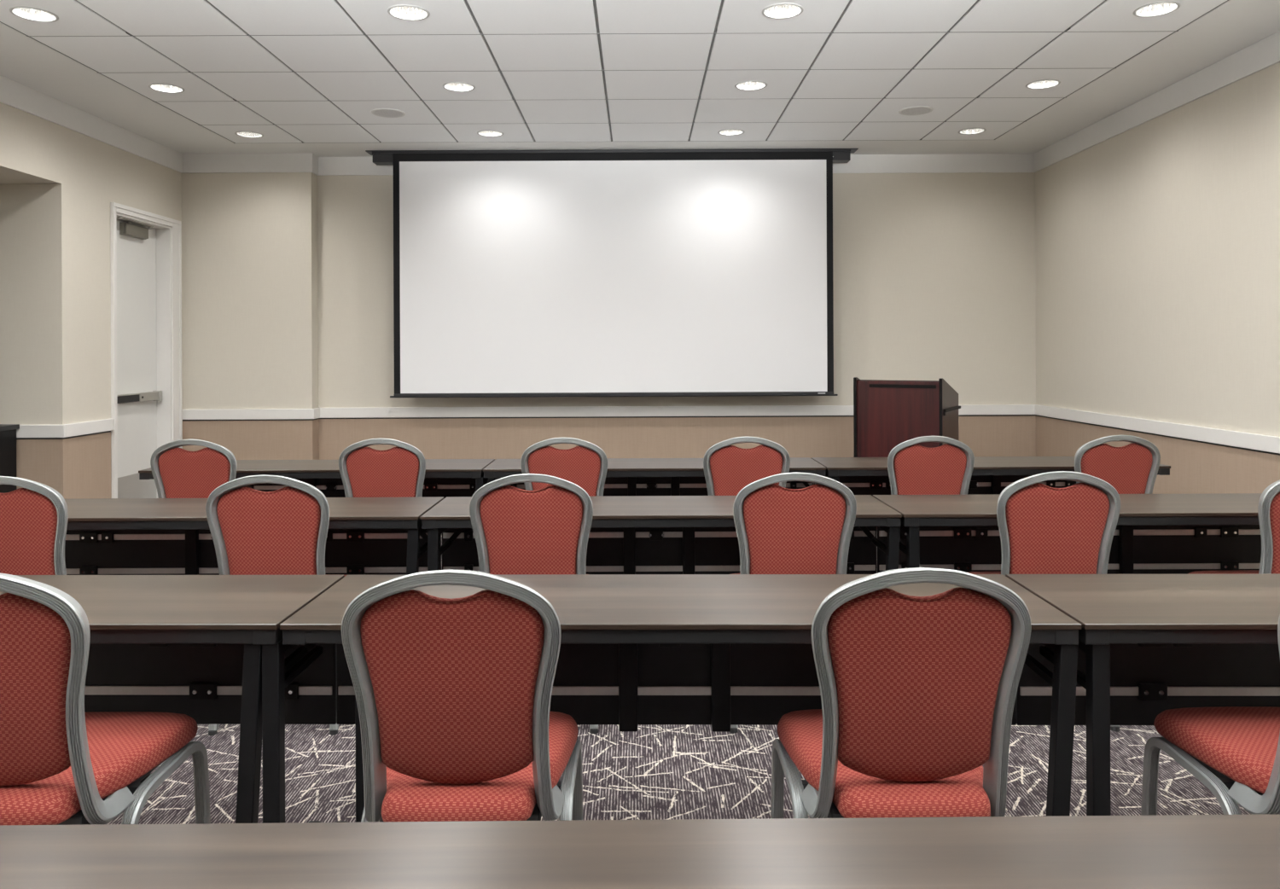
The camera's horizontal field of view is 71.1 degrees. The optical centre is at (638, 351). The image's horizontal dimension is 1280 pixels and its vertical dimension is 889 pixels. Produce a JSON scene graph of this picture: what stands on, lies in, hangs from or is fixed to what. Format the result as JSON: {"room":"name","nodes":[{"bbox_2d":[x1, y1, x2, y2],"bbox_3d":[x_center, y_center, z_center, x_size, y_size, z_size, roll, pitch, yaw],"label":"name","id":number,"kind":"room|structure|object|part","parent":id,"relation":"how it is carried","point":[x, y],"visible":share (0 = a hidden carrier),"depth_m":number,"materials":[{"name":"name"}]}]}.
{"room":"lecture hall","nodes":[
{"label":"lecture hall","id":0,"kind":"room"},
{"bbox_2d":[0,102,182,472],"bbox_3d":[-4.576,-0.230,2.000,1.550,3.223,11.200,0,0,0],"label":"wall","id":1,"kind":"structure","parent":0,"point":[59,184],"depth_m":5.91,"materials":[{"name":"beige paint"}]},
{"bbox_2d":[110,202,182,498],"bbox_3d":[-3.863,0.151,6.926,0.180,2.455,0.958,0,0,0],"label":"door","id":2,"kind":"structure","parent":1,"relation":"in","point":[146,247],"depth_m":7.04,"materials":[{"name":"white paint"}]},
{"bbox_3d":[-3.863,-0.991,6.852,0.101,0.049,0.496,0,0,0],"label":"closer arm","id":3,"kind":"part","parent":2,"relation":"part of","materials":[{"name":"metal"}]},
{"bbox_3d":[-3.903,1.154,6.887,0.002,0.410,0.730,0,0,0],"label":"kick plate","id":4,"kind":"part","parent":2,"relation":"part of","materials":[{"name":"silver metal"}]},
{"bbox_2d":[16,415,1279,498],"bbox_3d":[-0.933,0.916,2.000,8.625,0.699,11.200,0,0,0],"label":"wainscoting","id":5,"kind":"structure","parent":1,"relation":"attached to","point":[78,467],"depth_m":7.59,"materials":[{"name":"beige paint"}]},
{"bbox_2d":[16,404,1279,455],"bbox_3d":[-0.935,0.512,2.000,8.625,0.085,11.200,0,0,0],"label":"trim","id":6,"kind":"structure","parent":1,"relation":"attached to","point":[1253,441],"depth_m":7.58,"materials":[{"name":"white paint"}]},
{"bbox_2d":[181,172,1035,409],"bbox_3d":[-0.214,-0.249,7.605,7.475,3.223,0.290,0,0,0],"label":"wall","id":7,"kind":"structure","parent":0,"point":[288,277],"depth_m":7.60,"materials":[{"name":"beige paint"}]},
{"bbox_2d":[0,0,1279,157],"bbox_3d":[-0.220,-1.743,2.000,7.475,0.165,11.200,0,0,0],"label":"ceiling","id":8,"kind":"structure","parent":0,"point":[306,76],"depth_m":5.22,"materials":[{"name":"tile"}]},
{"bbox_2d":[9,5,58,22],"bbox_3d":[-2.952,-1.690,4.375,0.202,0.088,0.202,0,0,0],"label":"recessed light","id":9,"kind":"object","parent":8,"relation":"in","point":[27,13],"visible":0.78,"depth_m":4.43,"materials":[{"name":"white glass"}]},
{"bbox_2d":[148,82,184,93],"bbox_3d":[-2.952,-1.690,5.600,0.202,0.088,0.202,0,0,0],"label":"recessed light","id":10,"kind":"object","parent":8,"relation":"in","point":[167,88],"visible":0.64,"depth_m":5.66,"materials":[{"name":"white"}]},
{"bbox_2d":[234,131,263,138],"bbox_3d":[-2.952,-1.690,6.795,0.202,0.088,0.202,0,0,0],"label":"recessed light","id":11,"kind":"object","parent":8,"relation":"in","point":[246,134],"visible":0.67,"depth_m":6.86,"materials":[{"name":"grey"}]},
{"bbox_2d":[371,108,405,117],"bbox_3d":[-1.732,-1.651,6.205,0.232,0.006,0.232,0,0,0],"label":"ceiling speaker","id":12,"kind":"object","parent":8,"relation":"attached to","point":[386,113],"visible":1,"depth_m":6.19,"materials":[{"name":"white"}]},
{"bbox_2d":[373,110,402,116],"bbox_3d":[-1.732,-1.652,6.205,0.195,0.004,0.195,0,0,0],"label":"speaker grille","id":13,"kind":"object","parent":12,"relation":"attached to","point":[378,113],"depth_m":6.19,"materials":[{"name":"white metal"}]},
{"bbox_2d":[387,4,430,20],"bbox_3d":[-1.123,-1.698,4.375,0.202,0.088,0.202,0,0,0],"label":"recessed light","id":14,"kind":"object","parent":8,"relation":"in","point":[406,12],"visible":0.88,"depth_m":4.44,"materials":[{"name":"white"}]},
{"bbox_2d":[442,81,475,92],"bbox_3d":[-1.123,-1.698,5.600,0.202,0.088,0.202,0,0,0],"label":"recessed light","id":15,"kind":"object","parent":8,"relation":"in","point":[453,86],"visible":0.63,"depth_m":5.67,"materials":[{"name":"white glass"}]},
{"bbox_2d":[477,129,503,136],"bbox_3d":[-1.123,-1.698,6.795,0.202,0.088,0.202,0,0,0],"label":"recessed light","id":16,"kind":"object","parent":8,"relation":"in","point":[486,132],"visible":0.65,"depth_m":6.86,"materials":[{"name":"white"}]},
{"bbox_2d":[365,148,858,397],"bbox_3d":[-0.213,-0.643,7.431,4.050,2.034,0.157,0,0,0],"label":"projection screen","id":17,"kind":"object","parent":8,"relation":"hanging from","point":[538,273],"visible":1,"depth_m":7.37,"materials":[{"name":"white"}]},
{"bbox_2d":[717,128,744,135],"bbox_3d":[0.705,-1.706,6.795,0.202,0.088,0.202,0,0,0],"label":"recessed light","id":18,"kind":"object","parent":8,"relation":"in","point":[728,131],"visible":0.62,"depth_m":6.86,"materials":[{"name":"white glass"}]},
{"bbox_2d":[734,80,767,90],"bbox_3d":[0.705,-1.706,5.600,0.202,0.088,0.202,0,0,0],"label":"recessed light","id":19,"kind":"object","parent":8,"relation":"in","point":[751,84],"visible":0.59,"depth_m":5.67,"materials":[{"name":"white"}]},
{"bbox_2d":[762,2,803,18],"bbox_3d":[0.705,-1.706,4.375,0.202,0.088,0.202,0,0,0],"label":"recessed light","id":20,"kind":"object","parent":8,"relation":"in","point":[784,10],"visible":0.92,"depth_m":4.44,"materials":[{"name":"white glass"}]},
{"bbox_2d":[898,105,933,115],"bbox_3d":[1.925,-1.668,6.205,0.232,0.006,0.232,0,0,0],"label":"ceiling speaker","id":21,"kind":"object","parent":8,"relation":"attached to","point":[917,110],"visible":1,"depth_m":6.19,"materials":[{"name":"white"}]},
{"bbox_2d":[901,107,930,115],"bbox_3d":[1.925,-1.668,6.205,0.195,0.004,0.195,0,0,0],"label":"speaker grille","id":22,"kind":"object","parent":21,"relation":"attached to","point":[907,111],"depth_m":6.21,"materials":[{"name":"white metal"}]},
{"bbox_2d":[957,128,986,134],"bbox_3d":[2.532,-1.714,6.795,0.202,0.088,0.202,0,0,0],"label":"recessed light","id":23,"kind":"object","parent":8,"relation":"in","point":[970,130],"visible":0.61,"depth_m":6.86,"materials":[{"name":"white"}]},
{"bbox_2d":[1025,79,1060,89],"bbox_3d":[2.532,-1.714,5.600,0.202,0.088,0.202,0,0,0],"label":"recessed light","id":24,"kind":"object","parent":8,"relation":"in","point":[1044,84],"visible":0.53,"depth_m":5.66,"materials":[{"name":"white glass"}]},
{"bbox_2d":[1133,0,1180,17],"bbox_3d":[2.532,-1.714,4.375,0.202,0.088,0.202,0,0,0],"label":"recessed light","id":25,"kind":"object","parent":8,"relation":"in","point":[1158,8],"visible":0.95,"depth_m":4.43,"materials":[{"name":"white glass"}]},
{"bbox_2d":[90,535,1251,825],"bbox_3d":[-0.931,1.415,2.000,8.925,0.100,11.500,0,0,0],"label":"floor","id":26,"kind":"structure","parent":0,"point":[653,771],"depth_m":2.86,"materials":[{"name":"carpet"}]},
{"bbox_2d":[0,424,19,493],"bbox_3d":[-4.588,0.931,5.539,1.055,0.902,0.682,0,0,0],"label":"base cabinet","id":27,"kind":"object","parent":26,"relation":"on","point":[8,432],"visible":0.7,"depth_m":5.79,"materials":[{"name":"black wood"}]},
{"bbox_2d":[0,476,68,575],"bbox_3d":[-2.240,0.903,3.393,0.464,0.936,0.540,0,0,0],"label":"banquet chair","id":28,"kind":"object","parent":26,"relation":"on","point":[34,516],"visible":0.37,"depth_m":3.17,"materials":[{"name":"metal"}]},
{"bbox_2d":[0,573,210,825],"bbox_3d":[-1.313,0.899,2.009,0.464,0.936,0.540,0,0,0],"label":"banquet chair","id":29,"kind":"object","parent":26,"relation":"on","point":[61,764],"visible":0.92,"depth_m":1.81,"materials":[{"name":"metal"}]},
{"bbox_3d":[-1.314,0.686,1.810,0.368,0.422,0.100,0,0,0],"label":"backrest","id":30,"kind":"part","parent":29,"relation":"part of","materials":[{"name":"red fabric"}]},
{"bbox_3d":[-1.314,0.716,1.853,0.437,0.571,0.228,0,0,0],"label":"frame","id":31,"kind":"part","parent":29,"relation":"part of","materials":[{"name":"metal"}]},
{"bbox_3d":[-1.313,0.928,2.022,0.445,0.070,0.501,0,0,0],"label":"seat","id":32,"kind":"part","parent":29,"relation":"part of","materials":[{"name":"red fabric"}]},
{"bbox_3d":[-1.098,1.159,2.042,0.034,0.397,0.465,0,0,0],"label":"leg frame","id":33,"kind":"part","parent":29,"relation":"part of","materials":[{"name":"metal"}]},
{"bbox_2d":[0,575,348,823],"bbox_3d":[-1.738,0.999,2.309,1.831,0.739,0.487,0,0,1],"label":"table","id":34,"kind":"object","parent":26,"relation":"on","point":[209,649],"visible":0.63,"depth_m":2.36,"materials":[{"name":"brown wood"}]},
{"bbox_3d":[-1.737,0.846,2.444,1.831,0.338,0.012,0,0,1],"label":"modesty panel","id":35,"kind":"part","parent":34,"relation":"part of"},
{"bbox_2d":[150,439,236,498],"bbox_3d":[-2.219,0.903,4.713,0.464,0.936,0.540,0,0,2],"label":"banquet chair","id":36,"kind":"object","parent":26,"relation":"on","point":[177,473],"visible":0.27,"depth_m":4.48,"materials":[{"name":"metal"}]},
{"bbox_2d":[64,496,443,575],"bbox_3d":[-1.746,0.999,3.639,1.831,0.739,0.487,0,0,0],"label":"table","id":37,"kind":"object","parent":26,"relation":"on","point":[366,536],"visible":0.47,"depth_m":3.76,"materials":[{"name":"brown wood"}]},
{"bbox_3d":[-1.747,0.846,3.773,1.831,0.338,0.012,0,0,0],"label":"modesty panel","id":38,"kind":"part","parent":37,"relation":"part of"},
{"bbox_2d":[205,474,346,735],"bbox_3d":[-1.308,0.899,3.393,0.464,0.936,0.540,0,0,0],"label":"banquet chair","id":39,"kind":"object","parent":26,"relation":"on","point":[283,531],"visible":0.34,"depth_m":3.17,"materials":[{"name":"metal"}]},
{"bbox_3d":[-1.521,1.161,3.426,0.034,0.397,0.465,0,0,0],"label":"leg frame","id":40,"kind":"part","parent":39,"relation":"part of","materials":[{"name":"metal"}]},
{"bbox_3d":[-1.309,0.716,3.237,0.437,0.571,0.228,0,0,0],"label":"frame","id":41,"kind":"part","parent":39,"relation":"part of","materials":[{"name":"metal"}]},
{"bbox_3d":[-1.309,0.686,3.194,0.368,0.422,0.100,0,0,0],"label":"backrest","id":42,"kind":"part","parent":39,"relation":"part of","materials":[{"name":"red fabric"}]},
{"bbox_3d":[-1.092,1.159,3.426,0.034,0.397,0.465,0,0,0],"label":"leg frame","id":43,"kind":"part","parent":39,"relation":"part of","materials":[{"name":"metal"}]},
{"bbox_2d":[138,459,494,499],"bbox_3d":[-1.743,0.999,5.003,1.835,0.739,0.487,0,0,0],"label":"table","id":44,"kind":"object","parent":26,"relation":"on","point":[445,478],"visible":0.26,"depth_m":5.00,"materials":[{"name":"brown wood"}]},
{"bbox_3d":[-1.746,0.846,5.138,1.831,0.338,0.012,0,0,0],"label":"modesty panel","id":45,"kind":"part","parent":44,"relation":"part of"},
{"bbox_2d":[338,438,442,535],"bbox_3d":[-1.281,0.899,4.713,0.464,0.936,0.540,0,0,0],"label":"banquet chair","id":46,"kind":"object","parent":26,"relation":"on","point":[365,472],"visible":0.33,"depth_m":4.48,"materials":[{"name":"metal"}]},
{"bbox_3d":[-1.282,0.716,4.557,0.437,0.571,0.228,0,0,0],"label":"frame","id":47,"kind":"part","parent":46,"relation":"part of","materials":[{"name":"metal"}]},
{"bbox_3d":[-1.282,0.686,4.514,0.368,0.422,0.100,0,0,0],"label":"backrest","id":48,"kind":"part","parent":46,"relation":"part of","materials":[{"name":"red fabric"}]},
{"bbox_2d":[341,569,582,822],"bbox_3d":[-0.370,0.895,2.009,0.464,0.936,0.540,0,0,0],"label":"banquet chair","id":49,"kind":"object","parent":26,"relation":"on","point":[453,696],"visible":0.91,"depth_m":1.79,"materials":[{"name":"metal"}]},
{"bbox_3d":[-0.584,1.157,2.042,0.034,0.397,0.465,0,0,0],"label":"leg frame","id":50,"kind":"part","parent":49,"relation":"part of","materials":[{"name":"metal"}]},
{"bbox_3d":[-0.371,0.682,1.810,0.368,0.422,0.100,0,0,0],"label":"backrest","id":51,"kind":"part","parent":49,"relation":"part of","materials":[{"name":"red fabric"}]},
{"bbox_3d":[-0.370,0.924,2.022,0.445,0.070,0.501,0,0,0],"label":"seat","id":52,"kind":"part","parent":49,"relation":"part of","materials":[{"name":"red fabric"}]},
{"bbox_3d":[-0.155,1.155,2.042,0.034,0.397,0.465,0,0,0],"label":"leg frame","id":53,"kind":"part","parent":49,"relation":"part of","materials":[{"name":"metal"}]},
{"bbox_2d":[469,473,598,733],"bbox_3d":[-0.377,0.895,3.393,0.464,0.936,0.540,0,0,0],"label":"banquet chair","id":54,"kind":"object","parent":26,"relation":"on","point":[546,530],"visible":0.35,"depth_m":3.17,"materials":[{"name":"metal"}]},
{"bbox_3d":[-0.378,0.712,3.237,0.437,0.571,0.228,0,0,0],"label":"frame","id":55,"kind":"part","parent":54,"relation":"part of","materials":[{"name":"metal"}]},
{"bbox_3d":[-0.378,0.682,3.194,0.368,0.422,0.100,0,0,0],"label":"backrest","id":56,"kind":"part","parent":54,"relation":"part of","materials":[{"name":"red fabric"}]},
{"bbox_3d":[-0.161,1.155,3.426,0.034,0.397,0.465,0,0,0],"label":"leg frame","id":57,"kind":"part","parent":54,"relation":"part of","materials":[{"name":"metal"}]},
{"bbox_2d":[520,437,607,496],"bbox_3d":[-0.369,0.895,4.713,0.464,0.936,0.540,0,0,0],"label":"banquet chair","id":58,"kind":"object","parent":26,"relation":"on","point":[585,465],"visible":0.32,"depth_m":4.48,"materials":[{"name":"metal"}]},
{"bbox_2d":[0,814,1279,888],"bbox_3d":[0.003,0.992,0.977,1.831,0.739,0.487,0,0,0],"label":"table","id":59,"kind":"object","parent":26,"relation":"on","point":[1160,852],"visible":1,"depth_m":1.11,"materials":[{"name":"brown wood"}]},
{"bbox_2d":[482,457,826,496],"bbox_3d":[0.088,0.991,5.003,1.831,0.739,0.487,0,0,0],"label":"table","id":60,"kind":"object","parent":26,"relation":"on","point":[625,477],"visible":0.35,"depth_m":5.07,"materials":[{"name":"brown wood"}]},
{"bbox_3d":[0.088,0.838,5.138,1.831,0.338,0.012,0,0,0],"label":"modesty panel","id":61,"kind":"part","parent":60,"relation":"part of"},
{"bbox_2d":[420,494,901,574],"bbox_3d":[0.088,0.991,3.639,1.831,0.739,0.487,0,0,0],"label":"table","id":62,"kind":"object","parent":26,"relation":"on","point":[629,534],"visible":0.44,"depth_m":3.75,"materials":[{"name":"brown wood"}]},
{"bbox_3d":[0.088,0.838,3.773,1.831,0.338,0.012,0,0,0],"label":"modesty panel","id":63,"kind":"part","parent":62,"relation":"part of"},
{"bbox_2d":[279,574,1081,822],"bbox_3d":[0.096,0.991,2.284,1.831,0.739,0.487,0,0,1],"label":"table","id":64,"kind":"object","parent":26,"relation":"on","point":[720,651],"visible":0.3,"depth_m":2.37,"materials":[{"name":"brown wood"}]},
{"bbox_3d":[0.097,0.838,2.418,1.831,0.338,0.012,0,0,1],"label":"modesty panel","id":65,"kind":"part","parent":64,"relation":"part of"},
{"bbox_2d":[703,436,790,495],"bbox_3d":[0.544,0.890,4.713,0.464,0.936,0.540,0,0,0],"label":"banquet chair","id":66,"kind":"object","parent":26,"relation":"on","point":[728,468],"visible":0.33,"depth_m":4.48,"materials":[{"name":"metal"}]},
{"bbox_2d":[729,472,856,733],"bbox_3d":[0.555,0.890,3.393,0.464,0.936,0.540,0,0,0],"label":"banquet chair","id":67,"kind":"object","parent":26,"relation":"on","point":[780,530],"visible":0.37,"depth_m":3.17,"materials":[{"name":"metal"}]},
{"bbox_3d":[0.554,0.678,3.194,0.368,0.422,0.100,0,0,0],"label":"backrest","id":68,"kind":"part","parent":67,"relation":"part of","materials":[{"name":"red fabric"}]},
{"bbox_3d":[0.554,0.708,3.237,0.437,0.571,0.228,0,0,0],"label":"frame","id":69,"kind":"part","parent":67,"relation":"part of","materials":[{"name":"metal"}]},
{"bbox_2d":[770,567,1031,818],"bbox_3d":[0.564,0.890,2.009,0.464,0.936,0.540,0,0,0],"label":"banquet chair","id":70,"kind":"object","parent":26,"relation":"on","point":[918,694],"visible":0.89,"depth_m":1.79,"materials":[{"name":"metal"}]},
{"bbox_3d":[0.351,1.152,2.042,0.034,0.397,0.465,0,0,0],"label":"leg frame","id":71,"kind":"part","parent":70,"relation":"part of","materials":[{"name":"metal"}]},
{"bbox_3d":[0.564,0.919,2.022,0.445,0.070,0.501,0,0,0],"label":"seat","id":72,"kind":"part","parent":70,"relation":"part of","materials":[{"name":"red fabric"}]},
{"bbox_3d":[0.563,0.678,1.810,0.368,0.422,0.100,0,0,0],"label":"backrest","id":73,"kind":"part","parent":70,"relation":"part of","materials":[{"name":"red fabric"}]},
{"bbox_2d":[853,377,960,457],"bbox_3d":[2.000,0.770,6.640,0.655,1.163,0.504,0,0,32],"label":"lectern","id":74,"kind":"object","parent":26,"relation":"on","point":[887,414],"visible":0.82,"depth_m":6.46,"materials":[{"name":"brown wood"}]},
{"bbox_3d":[1.730,0.772,6.806,0.022,1.163,0.500,0,0,32],"label":"panel","id":75,"kind":"part","parent":74,"relation":"part of","materials":[{"name":"brown wood"}]},
{"bbox_3d":[2.252,0.769,6.480,0.022,1.163,0.500,0,0,32],"label":"panel","id":76,"kind":"part","parent":74,"relation":"part of","materials":[{"name":"brown wood"}]},
{"bbox_3d":[2.276,0.428,6.484,0.018,0.046,0.474,0,0,32],"label":"rail","id":77,"kind":"part","parent":74,"relation":"part of","materials":[{"name":"black"}]},
{"bbox_2d":[887,436,974,494],"bbox_3d":[1.467,0.886,4.713,0.464,0.936,0.540,0,0,0],"label":"banquet chair","id":78,"kind":"object","parent":26,"relation":"on","point":[913,468],"visible":0.28,"depth_m":4.48,"materials":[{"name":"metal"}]},
{"bbox_2d":[811,456,1170,496],"bbox_3d":[1.922,0.983,5.003,1.831,0.739,0.487,0,0,0],"label":"table","id":79,"kind":"object","parent":26,"relation":"on","point":[991,475],"visible":0.25,"depth_m":5.04,"materials":[{"name":"brown wood"}]},
{"bbox_3d":[1.922,0.829,5.138,1.831,0.338,0.012,0,0,0],"label":"modesty panel","id":80,"kind":"part","parent":79,"relation":"part of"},
{"bbox_2d":[968,471,1120,732],"bbox_3d":[1.487,0.886,3.393,0.464,0.936,0.540,0,0,0],"label":"banquet chair","id":81,"kind":"object","parent":26,"relation":"on","point":[1044,529],"visible":0.39,"depth_m":3.17,"materials":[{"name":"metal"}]},
{"bbox_3d":[1.487,0.915,3.406,0.445,0.070,0.501,0,0,0],"label":"seat","id":82,"kind":"part","parent":81,"relation":"part of","materials":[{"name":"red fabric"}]},
{"bbox_3d":[1.486,0.674,3.194,0.368,0.422,0.100,0,0,0],"label":"backrest","id":83,"kind":"part","parent":81,"relation":"part of","materials":[{"name":"red fabric"}]},
{"bbox_3d":[1.486,0.704,3.237,0.437,0.571,0.228,0,0,0],"label":"frame","id":84,"kind":"part","parent":81,"relation":"part of","materials":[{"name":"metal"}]},
{"bbox_2d":[872,493,1262,574],"bbox_3d":[1.922,0.983,3.639,1.831,0.739,0.487,0,0,0],"label":"table","id":85,"kind":"object","parent":26,"relation":"on","point":[1154,533],"visible":0.57,"depth_m":3.76,"materials":[{"name":"brown wood"}]},
{"bbox_3d":[1.922,0.829,3.773,1.831,0.338,0.012,0,0,0],"label":"modesty panel","id":86,"kind":"part","parent":85,"relation":"part of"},
{"bbox_2d":[1074,435,1160,494],"bbox_3d":[2.394,0.882,4.713,0.464,0.936,0.540,0,0,-2],"label":"banquet chair","id":87,"kind":"object","parent":26,"relation":"on","point":[1131,468],"visible":0.26,"depth_m":4.48,"materials":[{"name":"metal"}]},
{"bbox_2d":[1005,574,1279,815],"bbox_3d":[1.930,0.983,2.258,1.831,0.739,0.487,0,0,1],"label":"table","id":88,"kind":"object","parent":26,"relation":"on","point":[1149,645],"visible":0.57,"depth_m":2.36,"materials":[{"name":"brown wood"}]},
{"bbox_3d":[1.931,0.829,2.392,1.831,0.338,0.012,0,0,1],"label":"modesty panel","id":89,"kind":"part","parent":88,"relation":"part of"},
{"bbox_2d":[1140,614,1279,815],"bbox_3d":[1.501,0.886,2.009,0.464,0.936,0.540,0,0,0],"label":"banquet chair","id":90,"kind":"object","parent":26,"relation":"on","point":[1234,752],"visible":0.85,"depth_m":2.06,"materials":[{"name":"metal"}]},
{"bbox_3d":[1.288,1.148,2.042,0.034,0.397,0.465,0,0,0],"label":"leg frame","id":91,"kind":"part","parent":90,"relation":"part of","materials":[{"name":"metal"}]},
{"bbox_3d":[1.501,0.915,2.022,0.445,0.070,0.501,0,0,0],"label":"seat","id":92,"kind":"part","parent":90,"relation":"part of","materials":[{"name":"red fabric"}]},
{"bbox_3d":[1.500,0.704,1.853,0.437,0.571,0.228,0,0,0],"label":"frame","id":93,"kind":"part","parent":90,"relation":"part of","materials":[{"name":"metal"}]},
{"bbox_2d":[1187,479,1279,574],"bbox_3d":[2.420,0.882,3.393,0.464,0.936,0.540,0,0,0],"label":"banquet chair","id":94,"kind":"object","parent":26,"relation":"on","point":[1269,502],"visible":0.19,"depth_m":3.18,"materials":[{"name":"fabric"}]},
{"bbox_3d":[2.420,0.911,3.406,0.445,0.070,0.501,0,0,0],"label":"seat","id":95,"kind":"part","parent":94,"relation":"part of","materials":[{"name":"red fabric"}]},
{"bbox_3d":[2.419,0.700,3.237,0.437,0.571,0.228,0,0,0],"label":"frame","id":96,"kind":"part","parent":94,"relation":"part of","materials":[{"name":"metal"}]},
{"bbox_3d":[2.419,0.669,3.194,0.368,0.422,0.100,0,0,0],"label":"backrest","id":97,"kind":"part","parent":94,"relation":"part of","materials":[{"name":"red fabric"}]},
{"bbox_2d":[1035,62,1279,436],"bbox_3d":[3.449,-0.266,2.000,0.150,3.223,11.200,0,0,0],"label":"wall","id":98,"kind":"structure","parent":0,"point":[1157,241],"depth_m":5.68,"materials":[{"name":"beige paint"}]},
{"bbox_2d":[0,30,1279,175],"bbox_3d":[-0.220,-1.583,2.000,7.175,0.157,11.200,0,0,0],"label":"trim","id":99,"kind":"structure","parent":98,"relation":"attached to","point":[1265,53],"depth_m":6.94,"materials":[{"name":"paint"}]}
]}

